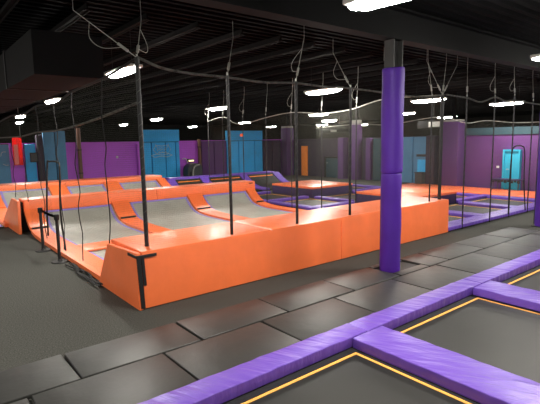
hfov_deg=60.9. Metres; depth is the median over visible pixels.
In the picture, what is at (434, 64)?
ceiling beam
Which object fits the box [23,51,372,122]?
ceiling beam
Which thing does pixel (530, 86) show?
ceiling beam
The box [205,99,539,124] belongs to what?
ceiling beam
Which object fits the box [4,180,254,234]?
ridge
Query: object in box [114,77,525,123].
ceiling beam
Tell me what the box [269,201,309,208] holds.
pad
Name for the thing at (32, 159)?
wall screen
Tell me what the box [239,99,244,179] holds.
net post
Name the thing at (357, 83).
net post
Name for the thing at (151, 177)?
ridge
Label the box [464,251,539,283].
pad
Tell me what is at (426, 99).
ceiling lamp
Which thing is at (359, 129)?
pillar
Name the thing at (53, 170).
wall panel
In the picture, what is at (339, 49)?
ceiling beam
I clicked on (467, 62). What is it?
net post
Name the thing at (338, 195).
trampoline
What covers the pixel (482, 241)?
floor mat
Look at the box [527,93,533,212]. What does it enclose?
net post
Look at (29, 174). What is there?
wall panel
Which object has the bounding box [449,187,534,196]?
pad
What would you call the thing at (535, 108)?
ceiling beam
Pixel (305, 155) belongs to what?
wall panel
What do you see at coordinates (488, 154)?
wall
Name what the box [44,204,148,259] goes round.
trampoline
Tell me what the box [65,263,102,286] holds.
netting
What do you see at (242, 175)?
pad
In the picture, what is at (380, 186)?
pad
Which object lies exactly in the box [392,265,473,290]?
floor mat
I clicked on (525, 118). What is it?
wall
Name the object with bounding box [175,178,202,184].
trampoline
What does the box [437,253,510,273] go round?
floor mat
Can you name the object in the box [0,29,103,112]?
duct
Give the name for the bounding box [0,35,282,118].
ceiling beam
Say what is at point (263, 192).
pad
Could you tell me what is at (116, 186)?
pad
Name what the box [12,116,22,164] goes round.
hanging banner
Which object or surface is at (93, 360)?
floor mat
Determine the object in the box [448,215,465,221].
trampoline
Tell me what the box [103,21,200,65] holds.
beam
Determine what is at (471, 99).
safety net
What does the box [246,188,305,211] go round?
pad
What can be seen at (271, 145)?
wall panel
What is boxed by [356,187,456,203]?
platform
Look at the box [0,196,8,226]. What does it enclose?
pad
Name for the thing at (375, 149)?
wall panel
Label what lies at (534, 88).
ceiling beam
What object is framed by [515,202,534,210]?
pad
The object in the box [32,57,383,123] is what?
ceiling beam
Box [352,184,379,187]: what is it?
pad
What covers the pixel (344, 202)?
pad
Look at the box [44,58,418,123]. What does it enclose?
ceiling beam
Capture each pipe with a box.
[76,128,82,178]
[197,139,201,164]
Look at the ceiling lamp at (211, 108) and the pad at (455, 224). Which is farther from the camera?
the ceiling lamp at (211, 108)
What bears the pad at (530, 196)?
on the floor
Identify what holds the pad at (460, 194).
on the floor
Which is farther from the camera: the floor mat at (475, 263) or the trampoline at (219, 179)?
the trampoline at (219, 179)
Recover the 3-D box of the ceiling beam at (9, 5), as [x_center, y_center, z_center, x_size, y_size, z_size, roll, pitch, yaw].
[-16.905,-4.918,22.946,0.110,0.120,42.200,-7,10,-38]
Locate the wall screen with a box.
[30,153,37,161]
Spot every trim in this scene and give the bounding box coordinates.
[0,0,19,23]
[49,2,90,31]
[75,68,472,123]
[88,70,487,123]
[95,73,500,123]
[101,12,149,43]
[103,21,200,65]
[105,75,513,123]
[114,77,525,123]
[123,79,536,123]
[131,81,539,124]
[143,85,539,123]
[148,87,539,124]
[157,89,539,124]
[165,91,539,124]
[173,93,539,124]
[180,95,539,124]
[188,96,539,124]
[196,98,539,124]
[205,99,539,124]
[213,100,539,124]
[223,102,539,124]
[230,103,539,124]
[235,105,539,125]
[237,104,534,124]
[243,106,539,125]
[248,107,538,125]
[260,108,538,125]
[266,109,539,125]
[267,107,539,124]
[466,126,538,134]
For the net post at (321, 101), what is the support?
on the floor
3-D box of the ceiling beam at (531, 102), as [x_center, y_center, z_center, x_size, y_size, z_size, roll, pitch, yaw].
[6.445,-7.782,41.562,0.110,0.120,42.200,-7,10,-38]
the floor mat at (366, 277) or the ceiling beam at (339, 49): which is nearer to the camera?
the floor mat at (366, 277)
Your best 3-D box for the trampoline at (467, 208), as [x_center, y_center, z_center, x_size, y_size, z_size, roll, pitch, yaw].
[6.558,0.273,15.263,2.120,0.033,2.200,-7,10,-38]
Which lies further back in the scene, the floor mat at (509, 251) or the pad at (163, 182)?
the pad at (163, 182)
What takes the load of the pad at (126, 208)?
on the floor
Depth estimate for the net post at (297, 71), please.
8.40 m
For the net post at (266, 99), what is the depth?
16.98 m
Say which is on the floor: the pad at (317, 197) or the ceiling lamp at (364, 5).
the pad at (317, 197)
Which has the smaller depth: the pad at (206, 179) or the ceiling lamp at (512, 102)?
the ceiling lamp at (512, 102)
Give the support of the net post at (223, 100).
on the floor
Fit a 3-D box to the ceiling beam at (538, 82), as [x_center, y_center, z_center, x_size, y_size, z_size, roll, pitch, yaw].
[-2.117,-6.732,34.736,0.110,0.120,42.200,-7,10,-38]
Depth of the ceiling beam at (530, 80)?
23.59 m
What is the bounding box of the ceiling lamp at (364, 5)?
[342,0,407,10]
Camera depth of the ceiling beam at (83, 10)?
7.87 m
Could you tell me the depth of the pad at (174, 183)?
21.26 m
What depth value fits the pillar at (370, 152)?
27.07 m
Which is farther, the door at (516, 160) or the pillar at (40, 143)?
the pillar at (40, 143)
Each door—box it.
[324,157,337,177]
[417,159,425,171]
[501,149,521,189]
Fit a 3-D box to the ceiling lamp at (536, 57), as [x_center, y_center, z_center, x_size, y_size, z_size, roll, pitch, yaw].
[5.314,-2.931,7.951,0.300,0.855,1.440,-7,10,-38]
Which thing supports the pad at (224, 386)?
on the trampoline at (351, 375)
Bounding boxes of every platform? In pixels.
[272,180,352,197]
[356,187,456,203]
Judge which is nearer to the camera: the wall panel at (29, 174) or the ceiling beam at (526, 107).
the wall panel at (29, 174)
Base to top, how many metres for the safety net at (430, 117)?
3.193 m
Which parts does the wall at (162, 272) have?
panel, panel, panel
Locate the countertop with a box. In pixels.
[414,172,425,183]
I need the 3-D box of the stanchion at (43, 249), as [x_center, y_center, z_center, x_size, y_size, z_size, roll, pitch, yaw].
[-5.199,0.624,10.469,0.340,1.000,0.340,-7,10,-38]
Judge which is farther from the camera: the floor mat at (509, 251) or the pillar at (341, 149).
the pillar at (341, 149)
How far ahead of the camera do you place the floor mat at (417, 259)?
9.00 m
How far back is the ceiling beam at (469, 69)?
21.09 m
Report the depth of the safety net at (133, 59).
8.58 m
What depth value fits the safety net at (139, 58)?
7.99 m
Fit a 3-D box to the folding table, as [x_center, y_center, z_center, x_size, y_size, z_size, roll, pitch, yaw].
[10.685,-0.768,20.676,0.560,0.540,1.300,-7,10,-38]
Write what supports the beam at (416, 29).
attached to the wall at (525, 118)
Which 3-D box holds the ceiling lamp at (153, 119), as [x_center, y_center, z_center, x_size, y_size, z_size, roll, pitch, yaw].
[-6.853,-5.328,27.695,0.300,0.855,1.440,-7,10,-38]
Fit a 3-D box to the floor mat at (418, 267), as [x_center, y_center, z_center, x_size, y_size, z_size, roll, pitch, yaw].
[2.575,1.248,8.355,0.860,0.050,0.180,-7,10,-38]
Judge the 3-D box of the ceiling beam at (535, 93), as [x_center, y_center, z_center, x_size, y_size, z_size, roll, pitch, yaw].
[1.775,-7.209,37.839,0.110,0.120,42.200,-7,10,-38]
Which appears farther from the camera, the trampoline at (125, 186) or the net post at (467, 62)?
the trampoline at (125, 186)
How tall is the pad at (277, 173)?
0.700 m
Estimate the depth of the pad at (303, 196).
18.39 m
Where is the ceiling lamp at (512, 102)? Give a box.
[489,86,522,105]
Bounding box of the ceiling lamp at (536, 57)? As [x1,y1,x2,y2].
[530,54,539,60]
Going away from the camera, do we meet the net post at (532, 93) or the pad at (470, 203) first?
the net post at (532, 93)
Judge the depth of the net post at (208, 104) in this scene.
20.10 m
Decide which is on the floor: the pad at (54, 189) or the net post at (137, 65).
the pad at (54, 189)
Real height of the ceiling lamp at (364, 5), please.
0.855 m
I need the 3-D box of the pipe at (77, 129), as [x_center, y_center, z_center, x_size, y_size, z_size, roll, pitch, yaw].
[-9.868,-2.203,23.883,0.240,3.250,0.240,-7,10,-38]
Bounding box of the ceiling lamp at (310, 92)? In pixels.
[304,86,340,94]
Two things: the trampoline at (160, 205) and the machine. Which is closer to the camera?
the trampoline at (160, 205)
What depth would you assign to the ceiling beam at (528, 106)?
38.38 m
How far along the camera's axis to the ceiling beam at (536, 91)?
29.70 m
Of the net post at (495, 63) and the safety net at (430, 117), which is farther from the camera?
the safety net at (430, 117)
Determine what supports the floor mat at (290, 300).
on the floor
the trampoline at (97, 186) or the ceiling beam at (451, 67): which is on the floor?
the trampoline at (97, 186)
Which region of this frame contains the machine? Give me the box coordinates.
[183,163,202,176]
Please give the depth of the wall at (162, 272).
7.93 m
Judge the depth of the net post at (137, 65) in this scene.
6.72 m
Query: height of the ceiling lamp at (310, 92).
0.855 m
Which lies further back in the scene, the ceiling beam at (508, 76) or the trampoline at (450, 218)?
the ceiling beam at (508, 76)
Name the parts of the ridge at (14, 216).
panel, frame, panel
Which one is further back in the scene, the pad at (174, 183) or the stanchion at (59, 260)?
the pad at (174, 183)
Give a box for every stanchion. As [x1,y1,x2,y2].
[35,207,51,252]
[41,209,68,263]
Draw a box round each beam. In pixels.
[0,29,244,113]
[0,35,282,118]
[0,41,315,122]
[9,46,345,122]
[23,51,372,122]
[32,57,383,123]
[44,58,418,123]
[56,62,437,123]
[65,65,455,123]
[175,0,539,71]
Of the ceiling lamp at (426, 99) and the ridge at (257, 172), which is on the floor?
the ridge at (257, 172)
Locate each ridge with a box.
[0,174,161,190]
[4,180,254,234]
[165,171,274,179]
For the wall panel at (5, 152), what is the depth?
21.75 m
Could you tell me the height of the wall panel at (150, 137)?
3.160 m
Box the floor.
[0,175,539,403]
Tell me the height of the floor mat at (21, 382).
0.054 m
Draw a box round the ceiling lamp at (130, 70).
[104,38,142,77]
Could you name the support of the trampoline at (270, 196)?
on the floor
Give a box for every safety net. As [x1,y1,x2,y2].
[0,56,149,271]
[138,56,443,244]
[208,95,439,208]
[316,117,538,195]
[443,94,539,222]
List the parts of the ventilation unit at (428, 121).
casing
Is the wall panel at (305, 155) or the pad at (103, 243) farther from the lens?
the wall panel at (305, 155)
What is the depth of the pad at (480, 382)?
4.58 m
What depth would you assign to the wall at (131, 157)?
24.81 m
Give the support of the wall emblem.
attached to the wall panel at (150, 137)
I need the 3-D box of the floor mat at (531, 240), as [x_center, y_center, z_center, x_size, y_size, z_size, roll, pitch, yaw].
[6.112,0.910,10.443,1.388,0.050,0.926,-7,10,-38]
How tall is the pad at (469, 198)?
0.097 m
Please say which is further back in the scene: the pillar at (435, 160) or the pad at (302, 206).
the pillar at (435, 160)
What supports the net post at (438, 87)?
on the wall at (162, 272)
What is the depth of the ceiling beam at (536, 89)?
29.48 m
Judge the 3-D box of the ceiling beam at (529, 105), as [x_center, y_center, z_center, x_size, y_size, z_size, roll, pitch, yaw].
[8.780,-8.068,43.424,0.110,0.120,42.200,-7,10,-38]
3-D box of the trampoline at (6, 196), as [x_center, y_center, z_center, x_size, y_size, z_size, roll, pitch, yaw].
[-8.054,0.063,15.914,1.692,0.708,4.106,-7,10,-38]
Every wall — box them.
[0,122,319,142]
[0,139,281,182]
[99,196,448,310]
[294,134,538,190]
[320,114,539,138]
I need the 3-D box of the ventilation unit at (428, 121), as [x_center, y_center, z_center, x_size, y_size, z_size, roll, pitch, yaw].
[9.359,-4.920,25.512,0.830,1.650,2.200,-7,10,-38]
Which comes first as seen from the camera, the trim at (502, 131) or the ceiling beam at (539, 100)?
the trim at (502, 131)
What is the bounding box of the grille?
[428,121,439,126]
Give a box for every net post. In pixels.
[72,0,148,246]
[205,104,209,182]
[222,100,224,181]
[226,21,232,234]
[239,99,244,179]
[265,99,267,200]
[287,78,292,207]
[291,39,303,223]
[321,101,322,207]
[333,53,351,214]
[352,83,357,202]
[427,53,457,199]
[428,61,432,201]
[461,62,467,228]
[489,63,495,221]
[508,67,515,216]
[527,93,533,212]
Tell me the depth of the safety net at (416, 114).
14.77 m
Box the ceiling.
[0,0,539,125]
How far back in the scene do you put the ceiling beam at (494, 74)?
21.74 m
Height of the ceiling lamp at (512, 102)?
0.855 m
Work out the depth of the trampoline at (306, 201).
17.94 m
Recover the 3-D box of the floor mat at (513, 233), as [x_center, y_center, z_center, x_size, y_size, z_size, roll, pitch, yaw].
[6.008,0.779,11.442,1.385,0.053,0.706,-7,10,-38]
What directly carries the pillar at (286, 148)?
on the floor
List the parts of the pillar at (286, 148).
steel post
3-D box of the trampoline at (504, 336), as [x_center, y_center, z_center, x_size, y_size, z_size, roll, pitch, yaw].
[3.137,1.666,5.233,2.610,0.015,3.250,-7,10,-38]
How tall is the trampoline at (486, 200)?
0.033 m
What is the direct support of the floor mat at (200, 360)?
on the floor
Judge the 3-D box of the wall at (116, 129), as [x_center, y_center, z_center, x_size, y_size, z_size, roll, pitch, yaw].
[-14.676,-6.571,52.045,57.000,4.700,0.100,-7,10,-38]
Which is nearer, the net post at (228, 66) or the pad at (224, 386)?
the pad at (224, 386)
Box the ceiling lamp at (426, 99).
[410,91,446,102]
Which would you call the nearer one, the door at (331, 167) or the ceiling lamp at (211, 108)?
the ceiling lamp at (211, 108)
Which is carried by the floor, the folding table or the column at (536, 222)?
the column at (536, 222)
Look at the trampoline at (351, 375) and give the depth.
4.47 m
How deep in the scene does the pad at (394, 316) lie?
6.26 m
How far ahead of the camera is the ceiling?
9.79 m
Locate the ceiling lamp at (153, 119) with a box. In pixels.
[150,109,163,120]
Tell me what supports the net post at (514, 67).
on the floor
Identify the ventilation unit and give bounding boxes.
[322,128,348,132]
[417,100,451,128]
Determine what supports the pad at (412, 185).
on the floor
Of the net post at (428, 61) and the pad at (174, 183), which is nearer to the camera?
the net post at (428, 61)
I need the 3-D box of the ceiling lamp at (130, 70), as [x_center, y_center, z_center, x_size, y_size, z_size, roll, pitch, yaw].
[-2.963,-2.945,9.146,0.300,0.855,1.440,-7,10,-38]
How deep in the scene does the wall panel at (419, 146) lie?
24.95 m
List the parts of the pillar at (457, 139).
steel post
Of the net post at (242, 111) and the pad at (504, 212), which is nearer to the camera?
the pad at (504, 212)
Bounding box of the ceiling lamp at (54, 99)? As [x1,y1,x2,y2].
[43,97,61,103]
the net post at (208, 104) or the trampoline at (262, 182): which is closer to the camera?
the net post at (208, 104)
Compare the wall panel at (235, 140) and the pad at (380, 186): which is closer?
the pad at (380, 186)
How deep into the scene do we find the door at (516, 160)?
20.86 m
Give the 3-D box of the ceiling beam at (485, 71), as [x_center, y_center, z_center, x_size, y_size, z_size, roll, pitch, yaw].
[-6.009,-6.254,31.634,0.110,0.120,42.200,-7,10,-38]
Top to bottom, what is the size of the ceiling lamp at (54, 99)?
0.855 m
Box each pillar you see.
[35,135,45,180]
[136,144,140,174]
[281,109,293,174]
[338,138,347,178]
[351,102,361,179]
[365,138,372,179]
[425,135,438,184]
[441,93,464,185]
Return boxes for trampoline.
[0,188,51,208]
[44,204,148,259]
[67,184,106,193]
[119,180,160,189]
[130,197,229,229]
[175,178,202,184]
[203,191,292,217]
[210,175,260,190]
[222,347,480,403]
[248,173,281,188]
[259,193,293,199]
[283,198,339,205]
[326,193,354,200]
[392,294,539,382]
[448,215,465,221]
[449,204,501,213]
[457,198,531,205]
[501,265,539,290]
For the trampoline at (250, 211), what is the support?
on the floor
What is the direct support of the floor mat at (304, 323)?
on the floor
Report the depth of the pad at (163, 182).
20.68 m
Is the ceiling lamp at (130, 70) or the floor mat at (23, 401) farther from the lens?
the ceiling lamp at (130, 70)
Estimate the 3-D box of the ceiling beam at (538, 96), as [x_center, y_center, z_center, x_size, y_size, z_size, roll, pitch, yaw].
[3.332,-7.400,39.080,0.110,0.120,42.200,-7,10,-38]
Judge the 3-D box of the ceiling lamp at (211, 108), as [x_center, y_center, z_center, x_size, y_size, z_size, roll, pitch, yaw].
[-2.231,-4.331,19.536,0.300,0.855,1.440,-7,10,-38]
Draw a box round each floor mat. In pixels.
[0,355,80,403]
[10,398,29,403]
[32,354,196,403]
[64,323,200,379]
[165,322,299,380]
[176,299,286,340]
[258,280,352,312]
[263,298,373,340]
[323,267,399,291]
[335,280,431,312]
[369,260,401,268]
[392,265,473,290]
[393,264,428,275]
[400,253,447,266]
[418,243,482,259]
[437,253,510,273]
[455,235,512,248]
[474,243,539,259]
[484,227,537,239]
[505,234,539,247]
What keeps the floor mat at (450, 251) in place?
on the floor
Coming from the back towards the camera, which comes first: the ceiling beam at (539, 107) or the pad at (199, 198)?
the ceiling beam at (539, 107)
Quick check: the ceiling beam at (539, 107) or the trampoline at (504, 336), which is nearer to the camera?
the trampoline at (504, 336)
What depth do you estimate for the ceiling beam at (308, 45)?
13.67 m
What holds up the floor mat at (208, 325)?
on the floor
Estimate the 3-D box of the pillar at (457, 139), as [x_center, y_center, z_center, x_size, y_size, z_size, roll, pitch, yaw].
[9.076,-3.062,22.752,0.650,4.600,0.850,-7,10,-38]
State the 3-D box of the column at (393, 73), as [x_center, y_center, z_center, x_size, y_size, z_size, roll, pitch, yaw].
[2.345,-0.776,8.318,0.858,4.080,0.400,-7,10,-38]
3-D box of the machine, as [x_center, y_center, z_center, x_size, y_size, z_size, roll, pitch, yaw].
[-4.602,-1.732,27.560,0.978,1.175,0.690,-7,10,-38]
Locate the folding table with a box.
[492,178,525,190]
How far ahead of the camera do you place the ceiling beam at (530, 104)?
37.35 m
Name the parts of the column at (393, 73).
steel post, plate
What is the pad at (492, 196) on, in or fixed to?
on the floor
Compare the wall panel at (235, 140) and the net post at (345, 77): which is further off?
the wall panel at (235, 140)
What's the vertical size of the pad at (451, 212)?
0.092 m
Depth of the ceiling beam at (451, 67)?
19.41 m
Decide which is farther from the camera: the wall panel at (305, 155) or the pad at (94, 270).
the wall panel at (305, 155)
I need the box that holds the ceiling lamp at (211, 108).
[206,105,226,110]
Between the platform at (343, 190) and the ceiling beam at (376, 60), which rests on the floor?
the platform at (343, 190)
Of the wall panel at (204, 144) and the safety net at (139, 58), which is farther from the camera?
the wall panel at (204, 144)
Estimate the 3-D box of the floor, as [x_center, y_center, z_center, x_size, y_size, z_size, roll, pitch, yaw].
[3.283,-1.586,30.285,57.000,0.100,57.000,-7,10,-38]
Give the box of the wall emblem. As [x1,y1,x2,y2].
[151,144,171,157]
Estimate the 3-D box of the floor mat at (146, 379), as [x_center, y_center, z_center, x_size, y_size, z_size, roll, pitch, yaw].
[-1.449,1.836,4.414,1.360,0.054,0.926,-7,10,-38]
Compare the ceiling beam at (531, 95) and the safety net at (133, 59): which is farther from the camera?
the ceiling beam at (531, 95)
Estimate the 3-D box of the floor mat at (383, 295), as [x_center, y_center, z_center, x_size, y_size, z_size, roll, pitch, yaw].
[1.797,1.440,7.002,1.393,0.050,0.926,-7,10,-38]
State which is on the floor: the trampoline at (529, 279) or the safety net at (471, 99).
the trampoline at (529, 279)
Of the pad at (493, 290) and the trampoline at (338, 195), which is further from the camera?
the trampoline at (338, 195)
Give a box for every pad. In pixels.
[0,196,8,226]
[24,209,103,279]
[48,185,69,195]
[77,240,111,251]
[103,181,123,190]
[111,200,170,232]
[138,323,365,403]
[156,178,170,186]
[166,179,177,185]
[187,193,251,220]
[200,177,211,182]
[239,174,269,189]
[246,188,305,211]
[257,191,270,194]
[264,195,308,202]
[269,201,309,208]
[272,172,288,182]
[305,201,354,209]
[314,196,353,201]
[348,279,480,331]
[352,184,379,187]
[352,186,380,191]
[353,326,539,403]
[402,183,462,189]
[448,210,479,216]
[448,215,490,230]
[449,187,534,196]
[456,194,489,202]
[457,192,479,195]
[458,201,514,208]
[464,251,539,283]
[473,281,539,311]
[476,207,526,219]
[487,195,534,201]
[515,192,534,197]
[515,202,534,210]
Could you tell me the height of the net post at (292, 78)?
4.600 m
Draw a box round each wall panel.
[0,144,11,183]
[24,144,37,181]
[42,131,67,180]
[143,130,179,177]
[201,141,226,174]
[225,131,262,172]
[262,140,280,173]
[301,146,307,175]
[373,138,380,180]
[401,137,425,182]
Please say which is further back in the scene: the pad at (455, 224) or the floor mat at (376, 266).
the pad at (455, 224)
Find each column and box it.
[377,39,416,272]
[531,120,539,226]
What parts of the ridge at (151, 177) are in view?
panel, panel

